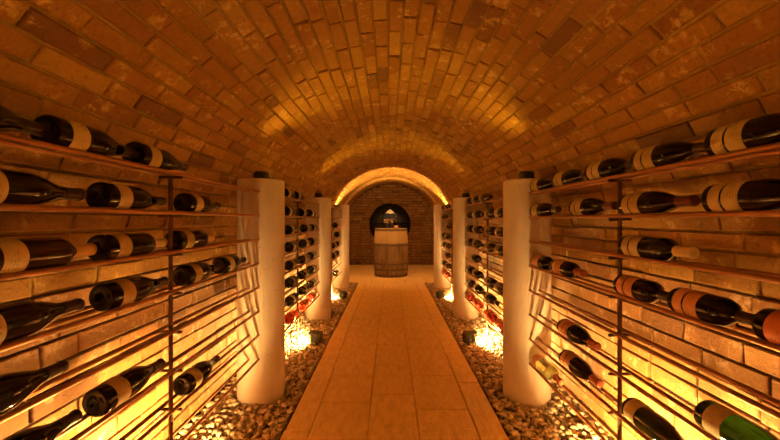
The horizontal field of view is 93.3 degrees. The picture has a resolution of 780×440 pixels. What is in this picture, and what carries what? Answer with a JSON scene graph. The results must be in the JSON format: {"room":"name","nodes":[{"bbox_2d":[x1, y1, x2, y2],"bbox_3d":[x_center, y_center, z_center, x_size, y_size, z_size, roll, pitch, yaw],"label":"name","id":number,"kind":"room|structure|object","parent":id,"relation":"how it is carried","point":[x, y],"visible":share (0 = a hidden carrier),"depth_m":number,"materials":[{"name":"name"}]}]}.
{"room":"wine cellar","nodes":[
{"label":"wine cellar","id":0,"kind":"room"},
{"bbox_2d":[0,238,305,439],"bbox_3d":[-1.243,0.720,3.725,0.296,0.960,10.653,0,0,0],"label":"wall","id":1,"kind":"structure","parent":0,"point":[79,345],"depth_m":1.57,"materials":[{"name":"brick"}]},
{"bbox_2d":[0,0,779,303],"bbox_3d":[0.025,-0.468,3.725,2.830,1.415,10.653,0,0,0],"label":"ceiling","id":2,"kind":"structure","parent":0,"point":[340,100],"depth_m":1.49,"materials":[{"name":"brick"}]},
{"bbox_2d":[179,286,600,439],"bbox_3d":[0.025,1.185,3.725,2.790,0.090,11.050,0,0,0],"label":"floor","id":3,"kind":"structure","parent":0,"point":[506,409],"depth_m":2.20,"materials":[{"name":"gravel"}]},
{"bbox_2d":[237,178,284,409],"bbox_3d":[-0.815,0.440,2.330,0.286,1.380,0.286,0,0,0],"label":"column","id":4,"kind":"structure","parent":3,"relation":"on","point":[264,383],"depth_m":2.21,"materials":[{"name":"paint"}]},
{"bbox_2d":[254,171,268,178],"bbox_3d":[-0.815,-0.278,2.330,0.092,0.056,0.092,0,0,0],"label":"uplight","id":5,"kind":"object","parent":4,"relation":"on","point":[257,174],"visible":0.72,"depth_m":2.29,"materials":[{"name":"black metal"}]},
{"bbox_2d":[173,282,357,439],"bbox_3d":[-0.827,1.105,2.421,0.539,0.063,8.044,0,0,0],"label":"gravel bed","id":6,"kind":"object","parent":3,"relation":"on","point":[229,403],"visible":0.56,"depth_m":2.24,"materials":[{"name":"gravel"}]},
{"bbox_2d":[0,132,259,439],"bbox_3d":[-0.811,0.476,1.395,0.084,1.307,1.599,0,0,0],"label":"wine rack","id":7,"kind":"object","parent":6,"relation":"on","point":[6,139],"visible":1,"depth_m":1.19,"materials":[{"name":"orange metal"}]},
{"bbox_2d":[0,105,48,136],"bbox_3d":[-0.810,-0.209,0.713,0.084,0.083,0.296,0,0,1],"label":"wine bottle","id":8,"kind":"object","parent":7,"relation":"on","point":[9,121],"visible":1,"depth_m":0.79,"materials":[{"name":"black glass"}]},
{"bbox_2d":[0,360,68,415],"bbox_3d":[-0.810,0.362,0.767,0.084,0.082,0.296,0,0,1],"label":"wine bottle","id":9,"kind":"object","parent":7,"relation":"on","point":[15,387],"visible":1,"depth_m":0.78,"materials":[{"name":"black glass"}]},
{"bbox_2d":[0,298,84,344],"bbox_3d":[-0.810,0.219,0.816,0.084,0.082,0.296,0,0,1],"label":"wine bottle","id":10,"kind":"object","parent":7,"relation":"on","point":[18,320],"visible":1,"depth_m":0.79,"materials":[{"name":"black glass"}]},
{"bbox_2d":[2,409,82,439],"bbox_3d":[-0.810,0.506,0.807,0.084,0.083,0.296,0,0,1],"label":"wine bottle","id":11,"kind":"object","parent":7,"relation":"on","point":[50,431],"visible":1,"depth_m":0.85,"materials":[{"name":"black glass"}]},
{"bbox_2d":[0,168,86,204],"bbox_3d":[-0.810,-0.066,0.820,0.084,0.083,0.296,0,0,1],"label":"wine bottle","id":12,"kind":"object","parent":7,"relation":"on","point":[16,187],"visible":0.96,"depth_m":0.80,"materials":[{"name":"black glass"}]},
{"bbox_2d":[0,237,96,273],"bbox_3d":[-0.811,0.079,0.854,0.080,0.078,0.298,0,0,0],"label":"wine bottle","id":13,"kind":"object","parent":7,"relation":"on","point":[18,254],"visible":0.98,"depth_m":0.81,"materials":[{"name":"brown glass"}]},
{"bbox_2d":[30,115,136,158],"bbox_3d":[-0.810,-0.209,1.012,0.084,0.083,0.296,0,0,1],"label":"wine bottle","id":14,"kind":"object","parent":7,"relation":"on","point":[63,132],"visible":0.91,"depth_m":0.92,"materials":[{"name":"black glass"}]},
{"bbox_2d":[82,358,165,416],"bbox_3d":[-0.810,0.505,1.159,0.084,0.082,0.296,0,0,1],"label":"wine bottle","id":15,"kind":"object","parent":7,"relation":"on","point":[111,393],"visible":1,"depth_m":1.06,"materials":[{"name":"black glass"}]},
{"bbox_2d":[85,182,166,208],"bbox_3d":[-0.810,-0.066,1.169,0.084,0.083,0.296,0,0,1],"label":"wine bottle","id":16,"kind":"object","parent":7,"relation":"on","point":[99,194],"visible":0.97,"depth_m":1.06,"materials":[{"name":"black glass"}]},
{"bbox_2d":[86,232,167,260],"bbox_3d":[-0.811,0.079,1.171,0.080,0.078,0.298,0,0,0],"label":"wine bottle","id":17,"kind":"object","parent":7,"relation":"on","point":[116,245],"visible":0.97,"depth_m":1.08,"materials":[{"name":"black glass"}]},
{"bbox_2d":[89,276,169,311],"bbox_3d":[-0.810,0.219,1.183,0.084,0.082,0.296,0,0,1],"label":"wine bottle","id":18,"kind":"object","parent":7,"relation":"on","point":[109,295],"visible":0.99,"depth_m":1.07,"materials":[{"name":"black glass"}]},
{"bbox_2d":[122,141,188,171],"bbox_3d":[-0.810,-0.209,1.310,0.084,0.083,0.296,0,0,1],"label":"wine bottle","id":19,"kind":"object","parent":7,"relation":"on","point":[147,154],"visible":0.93,"depth_m":1.21,"materials":[{"name":"black glass"}]},
{"bbox_2d":[164,230,214,249],"bbox_3d":[-0.811,0.079,1.524,0.080,0.079,0.298,0,0,1],"label":"wine bottle","id":20,"kind":"object","parent":7,"relation":"on","point":[182,239],"visible":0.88,"depth_m":1.43,"materials":[{"name":"black glass"}]},
{"bbox_2d":[173,355,219,395],"bbox_3d":[-0.810,0.648,1.579,0.084,0.082,0.296,0,0,1],"label":"wine bottle","id":21,"kind":"object","parent":7,"relation":"on","point":[191,378],"visible":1,"depth_m":1.47,"materials":[{"name":"black glass"}]},
{"bbox_2d":[173,262,219,286],"bbox_3d":[-0.811,0.220,1.580,0.084,0.083,0.296,0,0,1],"label":"wine bottle","id":22,"kind":"object","parent":7,"relation":"on","point":[187,274],"visible":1,"depth_m":1.46,"materials":[{"name":"black glass"}]},
{"bbox_2d":[173,193,220,211],"bbox_3d":[-0.810,-0.066,1.587,0.084,0.083,0.296,0,0,1],"label":"wine bottle","id":23,"kind":"object","parent":7,"relation":"on","point":[182,201],"visible":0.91,"depth_m":1.46,"materials":[{"name":"black glass"}]},
{"bbox_2d":[212,255,246,273],"bbox_3d":[-0.810,0.219,1.897,0.084,0.082,0.296,0,0,1],"label":"wine bottle","id":24,"kind":"object","parent":7,"relation":"on","point":[228,263],"visible":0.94,"depth_m":1.78,"materials":[{"name":"black glass"}]},
{"bbox_2d":[285,196,319,345],"bbox_3d":[-0.811,0.476,3.265,0.084,1.307,1.599,0,0,0],"label":"wine rack","id":25,"kind":"object","parent":6,"relation":"on","point":[297,201],"visible":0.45,"depth_m":3.23,"materials":[{"name":"orange metal"}]},
{"bbox_2d":[285,206,295,215],"bbox_3d":[-0.810,-0.066,2.973,0.084,0.083,0.296,0,0,1],"label":"wine bottle","id":26,"kind":"object","parent":25,"relation":"on","point":[289,211],"visible":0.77,"depth_m":2.85,"materials":[{"name":"black glass"}]},
{"bbox_2d":[285,188,295,198],"bbox_3d":[-0.811,-0.207,2.951,0.078,0.078,0.297,0,0,0],"label":"wine bottle","id":27,"kind":"object","parent":25,"relation":"on","point":[288,193],"visible":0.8,"depth_m":2.85,"materials":[{"name":"black glass"}]},
{"bbox_2d":[285,225,297,233],"bbox_3d":[-0.811,0.079,3.052,0.078,0.079,0.297,0,0,0],"label":"wine bottle","id":28,"kind":"object","parent":25,"relation":"on","point":[289,229],"visible":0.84,"depth_m":2.92,"materials":[{"name":"black glass"}]},
{"bbox_2d":[285,309,298,323],"bbox_3d":[-0.810,0.792,3.079,0.083,0.083,0.296,0,0,1],"label":"wine bottle","id":29,"kind":"object","parent":25,"relation":"on","point":[291,315],"visible":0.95,"depth_m":2.94,"materials":[{"name":"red glass"}]},
{"bbox_2d":[285,292,298,305],"bbox_3d":[-0.811,0.651,3.082,0.078,0.078,0.298,0,0,0],"label":"wine bottle","id":30,"kind":"object","parent":25,"relation":"on","point":[293,297],"visible":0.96,"depth_m":2.95,"materials":[{"name":"black glass"}]},
{"bbox_2d":[285,276,298,287],"bbox_3d":[-0.811,0.505,3.083,0.082,0.082,0.296,0,0,0],"label":"wine bottle","id":31,"kind":"object","parent":25,"relation":"on","point":[290,281],"visible":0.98,"depth_m":2.94,"materials":[{"name":"black glass"}]},
{"bbox_2d":[285,259,298,269],"bbox_3d":[-0.811,0.365,3.080,0.079,0.078,0.298,0,0,0],"label":"wine bottle","id":32,"kind":"object","parent":25,"relation":"on","point":[291,264],"visible":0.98,"depth_m":2.94,"materials":[{"name":"black glass"}]},
{"bbox_2d":[285,242,298,252],"bbox_3d":[-0.811,0.219,3.075,0.082,0.082,0.296,0,0,0],"label":"wine bottle","id":33,"kind":"object","parent":25,"relation":"on","point":[289,246],"visible":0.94,"depth_m":2.94,"materials":[{"name":"black glass"}]},
{"bbox_2d":[294,191,303,200],"bbox_3d":[-0.811,-0.207,3.262,0.080,0.078,0.298,0,0,1],"label":"wine bottle","id":34,"kind":"object","parent":25,"relation":"on","point":[300,196],"visible":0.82,"depth_m":3.15,"materials":[{"name":"black glass"}]},
{"bbox_2d":[295,208,307,215],"bbox_3d":[-0.809,-0.066,3.441,0.085,0.083,0.296,0,0,2],"label":"wine bottle","id":35,"kind":"object","parent":25,"relation":"on","point":[302,212],"visible":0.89,"depth_m":3.30,"materials":[{"name":"black glass"}]},
{"bbox_2d":[299,298,309,310],"bbox_3d":[-0.810,0.792,3.500,0.084,0.083,0.296,0,0,1],"label":"wine bottle","id":36,"kind":"object","parent":25,"relation":"on","point":[304,303],"visible":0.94,"depth_m":3.36,"materials":[{"name":"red glass"}]},
{"bbox_2d":[299,284,309,294],"bbox_3d":[-0.811,0.651,3.516,0.078,0.078,0.297,0,0,0],"label":"wine bottle","id":37,"kind":"object","parent":25,"relation":"on","point":[304,288],"visible":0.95,"depth_m":3.38,"materials":[{"name":"black glass"}]},
{"bbox_2d":[299,269,309,279],"bbox_3d":[-0.810,0.506,3.501,0.085,0.083,0.296,0,0,1],"label":"wine bottle","id":38,"kind":"object","parent":25,"relation":"on","point":[303,273],"visible":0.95,"depth_m":3.36,"materials":[{"name":"black glass"}]},
{"bbox_2d":[299,254,309,263],"bbox_3d":[-0.811,0.365,3.516,0.078,0.079,0.297,0,0,0],"label":"wine bottle","id":39,"kind":"object","parent":25,"relation":"on","point":[304,258],"visible":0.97,"depth_m":3.38,"materials":[{"name":"black glass"}]},
{"bbox_2d":[299,239,310,247],"bbox_3d":[-0.810,0.220,3.549,0.085,0.082,0.296,0,0,1],"label":"wine bottle","id":40,"kind":"object","parent":25,"relation":"on","point":[303,243],"visible":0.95,"depth_m":3.41,"materials":[{"name":"black glass"}]},
{"bbox_2d":[300,224,311,231],"bbox_3d":[-0.811,0.079,3.603,0.080,0.079,0.298,0,0,1],"label":"wine bottle","id":41,"kind":"object","parent":25,"relation":"on","point":[305,227],"visible":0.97,"depth_m":3.46,"materials":[{"name":"black glass"}]},
{"bbox_2d":[306,291,316,301],"bbox_3d":[-0.811,0.792,3.861,0.082,0.083,0.296,0,0,0],"label":"wine bottle","id":42,"kind":"object","parent":25,"relation":"on","point":[312,295],"visible":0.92,"depth_m":3.72,"materials":[{"name":"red glass"}]},
{"bbox_2d":[306,278,316,287],"bbox_3d":[-0.811,0.651,3.865,0.080,0.078,0.298,0,0,1],"label":"wine bottle","id":43,"kind":"object","parent":25,"relation":"on","point":[312,281],"visible":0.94,"depth_m":3.73,"materials":[{"name":"black glass"}]},
{"bbox_2d":[306,264,316,273],"bbox_3d":[-0.810,0.506,3.863,0.084,0.083,0.296,0,0,1],"label":"wine bottle","id":44,"kind":"object","parent":25,"relation":"on","point":[312,268],"visible":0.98,"depth_m":3.72,"materials":[{"name":"black glass"}]},
{"bbox_2d":[307,209,315,216],"bbox_3d":[-0.811,-0.067,3.803,0.082,0.082,0.296,0,0,0],"label":"wine bottle","id":45,"kind":"object","parent":25,"relation":"on","point":[311,213],"visible":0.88,"depth_m":3.66,"materials":[{"name":"black glass"}]},
{"bbox_2d":[307,251,316,259],"bbox_3d":[-0.811,0.365,3.871,0.078,0.078,0.297,0,0,0],"label":"wine bottle","id":46,"kind":"object","parent":25,"relation":"on","point":[313,254],"visible":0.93,"depth_m":3.73,"materials":[{"name":"black glass"}]},
{"bbox_2d":[308,330,323,345],"bbox_3d":[-0.655,1.054,3.265,0.123,0.132,0.116,0,0,0],"label":"floodlight","id":47,"kind":"object","parent":6,"relation":"on","point":[317,336],"visible":1,"depth_m":3.21,"materials":[{"name":"grey metal"}]},
{"bbox_2d":[331,207,341,298],"bbox_3d":[-0.811,0.476,5.135,0.084,1.307,1.599,0,0,0],"label":"wine rack","id":48,"kind":"object","parent":6,"relation":"on","point":[332,228],"visible":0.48,"depth_m":5.09,"materials":[{"name":"orange metal"}]},
{"bbox_2d":[338,290,347,299],"bbox_3d":[-0.655,1.054,5.135,0.123,0.132,0.116,0,0,0],"label":"floodlight","id":49,"kind":"object","parent":6,"relation":"on","point":[343,294],"visible":1,"depth_m":5.08,"materials":[{"name":"grey metal"}]},
{"bbox_2d":[306,197,330,320],"bbox_3d":[-0.815,0.440,4.200,0.286,1.380,0.286,0,0,0],"label":"column","id":50,"kind":"structure","parent":3,"relation":"on","point":[320,308],"depth_m":4.08,"materials":[{"name":"paint"}]},
{"bbox_2d":[332,204,348,288],"bbox_3d":[-0.815,0.440,6.070,0.286,1.380,0.286,0,0,0],"label":"column","id":51,"kind":"structure","parent":3,"relation":"on","point":[341,281],"depth_m":5.94,"materials":[{"name":"paint"}]},
{"bbox_2d":[280,265,508,439],"bbox_3d":[0.025,1.119,3.725,2.350,0.041,10.650,0,0,0],"label":"path","id":52,"kind":"object","parent":3,"relation":"on","point":[392,367],"visible":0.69,"depth_m":2.54,"materials":[{"name":"tile"}]},
{"bbox_2d":[374,228,407,277],"bbox_3d":[0.020,0.632,7.320,0.691,0.935,0.691,0,0,25],"label":"wine barrel","id":53,"kind":"object","parent":52,"relation":"on","point":[390,244],"visible":1,"depth_m":7.03,"materials":[{"name":"brown wood"}]},
{"bbox_2d":[434,204,450,289],"bbox_3d":[0.865,0.440,6.070,0.286,1.380,0.286,0,0,0],"label":"column","id":54,"kind":"structure","parent":3,"relation":"on","point":[440,281],"depth_m":5.95,"materials":[{"name":"paint"}]},
{"bbox_2d":[453,197,478,321],"bbox_3d":[0.865,0.440,4.200,0.286,1.380,0.286,0,0,0],"label":"column","id":55,"kind":"structure","parent":3,"relation":"on","point":[462,309],"depth_m":4.08,"materials":[{"name":"paint"}]},
{"bbox_2d":[425,282,615,439],"bbox_3d":[0.876,1.105,2.419,0.541,0.063,8.041,0,0,0],"label":"gravel bed","id":56,"kind":"object","parent":3,"relation":"on","point":[484,357],"visible":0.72,"depth_m":2.25,"materials":[{"name":"gravel"}]},
{"bbox_2d":[436,290,444,299],"bbox_3d":[0.705,1.054,5.135,0.123,0.132,0.116,0,0,0],"label":"floodlight","id":57,"kind":"object","parent":56,"relation":"on","point":[439,294],"visible":1,"depth_m":5.08,"materials":[{"name":"grey metal"}]},
{"bbox_2d":[441,207,452,298],"bbox_3d":[0.862,0.481,5.135,0.084,1.297,1.599,0,0,0],"label":"wine rack","id":58,"kind":"object","parent":56,"relation":"on","point":[451,209],"visible":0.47,"depth_m":5.12,"materials":[{"name":"orange metal"}]},
{"bbox_2d":[462,330,477,345],"bbox_3d":[0.705,1.054,3.265,0.123,0.132,0.116,0,0,0],"label":"floodlight","id":59,"kind":"object","parent":56,"relation":"on","point":[468,336],"visible":0.99,"depth_m":3.21,"materials":[{"name":"grey metal"}]},
{"bbox_2d":[465,197,502,344],"bbox_3d":[0.862,0.481,3.265,0.084,1.297,1.599,0,0,0],"label":"wine rack","id":60,"kind":"object","parent":56,"relation":"on","point":[487,202],"visible":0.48,"depth_m":3.24,"materials":[{"name":"orange metal"}]},
{"bbox_2d":[465,238,473,245],"bbox_3d":[0.860,0.235,3.897,0.083,0.082,0.296,0,0,1],"label":"wine bottle","id":61,"kind":"object","parent":60,"relation":"on","point":[468,241],"visible":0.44,"depth_m":3.89,"materials":[{"name":"black glass"}]},
{"bbox_2d":[465,265,474,273],"bbox_3d":[0.860,0.528,3.881,0.081,0.078,0.298,0,0,1],"label":"wine bottle","id":62,"kind":"object","parent":60,"relation":"on","point":[469,268],"visible":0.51,"depth_m":3.86,"materials":[{"name":"black glass"}]},
{"bbox_2d":[465,291,475,301],"bbox_3d":[0.861,0.818,3.892,0.080,0.079,0.298,0,0,1],"label":"wine bottle","id":63,"kind":"object","parent":60,"relation":"on","point":[470,296],"visible":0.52,"depth_m":3.86,"materials":[{"name":"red glass"}]},
{"bbox_2d":[466,278,475,287],"bbox_3d":[0.860,0.671,3.843,0.084,0.083,0.296,0,0,1],"label":"wine bottle","id":64,"kind":"object","parent":60,"relation":"on","point":[470,282],"visible":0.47,"depth_m":3.83,"materials":[{"name":"black glass"}]},
{"bbox_2d":[470,253,481,262],"bbox_3d":[0.860,0.383,3.651,0.081,0.078,0.298,0,0,1],"label":"wine bottle","id":65,"kind":"object","parent":60,"relation":"on","point":[476,258],"visible":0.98,"depth_m":3.60,"materials":[{"name":"black glass"}]},
{"bbox_2d":[471,239,483,247],"bbox_3d":[0.860,0.236,3.573,0.085,0.083,0.296,0,0,1],"label":"wine bottle","id":66,"kind":"object","parent":60,"relation":"on","point":[476,243],"visible":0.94,"depth_m":3.54,"materials":[{"name":"black glass"}]},
{"bbox_2d":[472,269,483,278],"bbox_3d":[0.861,0.528,3.571,0.080,0.079,0.298,0,0,1],"label":"wine bottle","id":67,"kind":"object","parent":60,"relation":"on","point":[477,273],"visible":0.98,"depth_m":3.52,"materials":[{"name":"black glass"}]},
{"bbox_2d":[472,210,483,217],"bbox_3d":[0.860,-0.054,3.552,0.083,0.083,0.296,0,0,1],"label":"wine bottle","id":68,"kind":"object","parent":60,"relation":"on","point":[477,213],"visible":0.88,"depth_m":3.52,"materials":[{"name":"black glass"}]},
{"bbox_2d":[472,225,483,232],"bbox_3d":[0.861,0.093,3.551,0.081,0.079,0.298,0,0,1],"label":"wine bottle","id":69,"kind":"object","parent":60,"relation":"on","point":[477,229],"visible":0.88,"depth_m":3.50,"materials":[{"name":"black glass"}]},
{"bbox_2d":[472,298,484,309],"bbox_3d":[0.861,0.818,3.551,0.080,0.078,0.298,0,0,1],"label":"wine bottle","id":70,"kind":"object","parent":60,"relation":"on","point":[477,303],"visible":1,"depth_m":3.51,"materials":[{"name":"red glass"}]},
{"bbox_2d":[473,283,485,294],"bbox_3d":[0.860,0.670,3.513,0.085,0.082,0.296,0,0,1],"label":"wine bottle","id":71,"kind":"object","parent":60,"relation":"on","point":[477,288],"visible":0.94,"depth_m":3.49,"materials":[{"name":"black glass"}]},
{"bbox_2d":[478,193,492,201],"bbox_3d":[0.860,-0.199,3.283,0.085,0.083,0.296,0,0,1],"label":"wine bottle","id":72,"kind":"object","parent":60,"relation":"on","point":[483,197],"visible":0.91,"depth_m":3.25,"materials":[{"name":"black glass"}]},
{"bbox_2d":[484,209,494,216],"bbox_3d":[0.860,-0.054,3.088,0.084,0.083,0.296,0,0,1],"label":"wine bottle","id":73,"kind":"object","parent":60,"relation":"on","point":[489,212],"visible":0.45,"depth_m":3.08,"materials":[{"name":"black glass"}]},
{"bbox_2d":[484,242,495,252],"bbox_3d":[0.861,0.236,3.087,0.082,0.083,0.296,0,0,0],"label":"wine bottle","id":74,"kind":"object","parent":60,"relation":"on","point":[488,246],"visible":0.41,"depth_m":3.08,"materials":[{"name":"black glass"}]},
{"bbox_2d":[484,226,495,234],"bbox_3d":[0.861,0.093,3.086,0.080,0.079,0.298,0,0,1],"label":"wine bottle","id":75,"kind":"object","parent":60,"relation":"on","point":[489,230],"visible":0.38,"depth_m":3.07,"materials":[{"name":"black glass"}]},
{"bbox_2d":[484,309,497,322],"bbox_3d":[0.861,0.818,3.086,0.080,0.079,0.298,0,0,0],"label":"wine bottle","id":76,"kind":"object","parent":60,"relation":"on","point":[489,314],"visible":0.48,"depth_m":3.07,"materials":[{"name":"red glass"}]},
{"bbox_2d":[484,276,497,287],"bbox_3d":[0.860,0.528,3.087,0.082,0.078,0.298,0,0,1],"label":"wine bottle","id":77,"kind":"object","parent":60,"relation":"on","point":[490,281],"visible":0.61,"depth_m":3.07,"materials":[{"name":"black glass"}]},
{"bbox_2d":[484,292,499,305],"bbox_3d":[0.860,0.671,3.088,0.085,0.083,0.296,0,0,1],"label":"wine bottle","id":78,"kind":"object","parent":60,"relation":"on","point":[489,297],"visible":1,"depth_m":3.06,"materials":[{"name":"black glass"}]},
{"bbox_2d":[493,208,502,216],"bbox_3d":[0.860,-0.055,2.782,0.083,0.082,0.296,0,0,1],"label":"wine bottle","id":79,"kind":"object","parent":60,"relation":"on","point":[498,212],"visible":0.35,"depth_m":2.80,"materials":[{"name":"black glass"}]},
{"bbox_2d":[494,318,502,333],"bbox_3d":[0.860,0.818,2.782,0.082,0.078,0.298,0,0,1],"label":"wine bottle","id":80,"kind":"object","parent":60,"relation":"on","point":[498,323],"visible":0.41,"depth_m":2.82,"materials":[{"name":"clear glass"}]},
{"bbox_2d":[494,282,502,294],"bbox_3d":[0.861,0.528,2.781,0.081,0.078,0.298,0,0,1],"label":"wine bottle","id":81,"kind":"object","parent":60,"relation":"on","point":[498,286],"visible":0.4,"depth_m":2.81,"materials":[{"name":"black glass"}]},
{"bbox_2d":[494,245,502,255],"bbox_3d":[0.860,0.235,2.773,0.085,0.082,0.296,0,0,1],"label":"wine bottle","id":82,"kind":"object","parent":60,"relation":"on","point":[498,249],"visible":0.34,"depth_m":2.80,"materials":[{"name":"black glass"}]},
{"bbox_2d":[494,227,502,236],"bbox_3d":[0.861,0.093,2.781,0.081,0.078,0.298,0,0,1],"label":"wine bottle","id":83,"kind":"object","parent":60,"relation":"on","point":[498,231],"visible":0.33,"depth_m":2.80,"materials":[{"name":"black glass"}]},
{"bbox_2d":[529,142,779,439],"bbox_3d":[0.862,0.481,1.395,0.084,1.297,1.599,0,0,0],"label":"wine rack","id":84,"kind":"object","parent":56,"relation":"on","point":[774,148],"visible":0.83,"depth_m":1.21,"materials":[{"name":"orange metal"}]},
{"bbox_2d":[530,254,552,270],"bbox_3d":[0.861,0.238,2.034,0.080,0.079,0.263,0,0,1],"label":"wine bottle","id":85,"kind":"object","parent":84,"relation":"on","point":[537,260],"visible":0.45,"depth_m":2.02,"materials":[{"name":"black glass"}]},
{"bbox_2d":[530,177,553,191],"bbox_3d":[0.860,-0.200,2.025,0.084,0.082,0.296,0,0,1],"label":"wine bottle","id":86,"kind":"object","parent":84,"relation":"on","point":[541,183],"visible":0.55,"depth_m":2.02,"materials":[{"name":"black glass"}]},
{"bbox_2d":[530,203,561,215],"bbox_3d":[0.860,-0.054,2.025,0.084,0.083,0.296,0,0,1],"label":"wine bottle","id":87,"kind":"object","parent":84,"relation":"on","point":[540,209],"visible":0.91,"depth_m":2.00,"materials":[{"name":"black glass"}]},
{"bbox_2d":[531,354,563,385],"bbox_3d":[0.860,0.818,2.002,0.081,0.079,0.298,0,0,1],"label":"wine bottle","id":88,"kind":"object","parent":84,"relation":"on","point":[549,371],"visible":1,"depth_m":1.97,"materials":[{"name":"clear glass"}]},
{"bbox_2d":[550,259,587,277],"bbox_3d":[0.861,0.238,1.764,0.080,0.078,0.263,0,0,1],"label":"wine bottle","id":89,"kind":"object","parent":84,"relation":"on","point":[569,269],"visible":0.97,"depth_m":1.73,"materials":[{"name":"black glass"}]},
{"bbox_2d":[552,169,585,187],"bbox_3d":[0.860,-0.199,1.725,0.084,0.083,0.296,0,0,1],"label":"wine bottle","id":90,"kind":"object","parent":84,"relation":"on","point":[570,176],"visible":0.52,"depth_m":1.71,"materials":[{"name":"black glass"}]},
{"bbox_2d":[557,318,600,350],"bbox_3d":[0.860,0.525,1.673,0.084,0.082,0.296,0,0,1],"label":"wine bottle","id":91,"kind":"object","parent":84,"relation":"on","point":[569,329],"visible":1,"depth_m":1.66,"materials":[{"name":"black glass"}]},
{"bbox_2d":[558,349,603,387],"bbox_3d":[0.860,0.671,1.653,0.084,0.083,0.296,0,0,1],"label":"wine bottle","id":92,"kind":"object","parent":84,"relation":"on","point":[570,360],"visible":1,"depth_m":1.64,"materials":[{"name":"black glass"}]},
{"bbox_2d":[568,198,616,214],"bbox_3d":[0.860,-0.054,1.552,0.084,0.083,0.296,0,0,1],"label":"wine bottle","id":93,"kind":"object","parent":84,"relation":"on","point":[585,206],"visible":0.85,"depth_m":1.53,"materials":[{"name":"black glass"}]},
{"bbox_2d":[584,158,631,180],"bbox_3d":[0.860,-0.199,1.415,0.084,0.083,0.296,0,0,1],"label":"wine bottle","id":94,"kind":"object","parent":84,"relation":"on","point":[611,166],"visible":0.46,"depth_m":1.41,"materials":[{"name":"black glass"}]},
{"bbox_2d":[613,274,668,303],"bbox_3d":[0.861,0.238,1.233,0.080,0.078,0.263,0,0,0],"label":"wine bottle","id":95,"kind":"object","parent":84,"relation":"on","point":[646,290],"visible":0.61,"depth_m":1.22,"materials":[{"name":"black glass"}]},
{"bbox_2d":[621,397,683,439],"bbox_3d":[0.860,0.671,1.167,0.084,0.083,0.296,0,0,1],"label":"wine bottle","id":96,"kind":"object","parent":84,"relation":"on","point":[647,420],"visible":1,"depth_m":1.19,"materials":[{"name":"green glass"}]},
{"bbox_2d":[618,235,699,260],"bbox_3d":[0.861,0.093,1.187,0.080,0.079,0.298,0,0,1],"label":"wine bottle","id":97,"kind":"object","parent":84,"relation":"on","point":[660,248],"visible":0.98,"depth_m":1.15,"materials":[{"name":"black glass"}]},
{"bbox_2d":[618,191,700,213],"bbox_3d":[0.861,-0.054,1.184,0.084,0.083,0.296,0,0,1],"label":"wine bottle","id":98,"kind":"object","parent":84,"relation":"on","point":[648,201],"visible":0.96,"depth_m":1.16,"materials":[{"name":"black glass"}]},
{"bbox_2d":[630,141,706,172],"bbox_3d":[0.860,-0.199,1.119,0.084,0.083,0.296,0,0,1],"label":"wine bottle","id":99,"kind":"object","parent":84,"relation":"on","point":[674,151],"visible":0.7,"depth_m":1.11,"materials":[{"name":"black glass"}]},
{"bbox_2d":[666,287,754,327],"bbox_3d":[0.861,0.238,0.969,0.080,0.078,0.263,0,0,1],"label":"wine bottle","id":100,"kind":"object","parent":84,"relation":"on","point":[725,312],"visible":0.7,"depth_m":0.96,"materials":[{"name":"black glass"}]},
{"bbox_2d":[693,400,779,439],"bbox_3d":[0.860,0.525,0.854,0.084,0.082,0.296,0,0,1],"label":"wine bottle","id":101,"kind":"object","parent":84,"relation":"on","point":[715,418],"visible":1,"depth_m":0.91,"materials":[{"name":"green glass"}]},
{"bbox_2d":[701,178,779,211],"bbox_3d":[0.860,-0.055,0.831,0.084,0.082,0.296,0,0,1],"label":"wine bottle","id":102,"kind":"object","parent":84,"relation":"on","point":[756,194],"visible":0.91,"depth_m":0.86,"materials":[{"name":"black glass"}]},
{"bbox_2d":[704,112,779,158],"bbox_3d":[0.860,-0.199,0.821,0.084,0.083,0.296,0,0,1],"label":"wine bottle","id":103,"kind":"object","parent":84,"relation":"on","point":[764,129],"visible":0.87,"depth_m":0.86,"materials":[{"name":"black glass"}]},
{"bbox_2d":[751,308,779,344],"bbox_3d":[0.861,0.238,0.711,0.080,0.079,0.263,0,0,1],"label":"wine bottle","id":104,"kind":"object","parent":84,"relation":"on","point":[765,324],"visible":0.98,"depth_m":0.81,"materials":[{"name":"black glass"}]},
{"bbox_2d":[503,178,550,409],"bbox_3d":[0.865,0.440,2.330,0.286,1.380,0.286,0,0,0],"label":"column","id":105,"kind":"structure","parent":3,"relation":"on","point":[522,384],"depth_m":2.21,"materials":[{"name":"paint"}]},
{"bbox_2d":[519,171,533,178],"bbox_3d":[0.865,-0.278,2.330,0.092,0.056,0.092,0,0,0],"label":"uplight","id":106,"kind":"object","parent":105,"relation":"on","point":[524,174],"visible":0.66,"depth_m":2.29,"materials":[{"name":"black metal"}]},
{"bbox_2d":[349,183,433,264],"bbox_3d":[0.025,0.100,9.143,2.480,2.200,0.214,0,0,0],"label":"wall","id":107,"kind":"structure","parent":0,"point":[421,214],"depth_m":9.04,"materials":[{"name":"brick"}]},
{"bbox_2d":[369,203,410,236],"bbox_3d":[0.000,0.100,9.235,1.014,1.014,0.470,0,0,0],"label":"window","id":108,"kind":"structure","parent":107,"relation":"in","point":[379,213],"depth_m":9.47,"materials":[{"name":"glass"}]},
{"bbox_2d":[452,232,779,439],"bbox_3d":[1.293,0.720,3.725,0.297,0.960,10.654,0,0,0],"label":"wall","id":109,"kind":"structure","parent":0,"point":[755,366],"depth_m":1.58,"materials":[{"name":"brick"}]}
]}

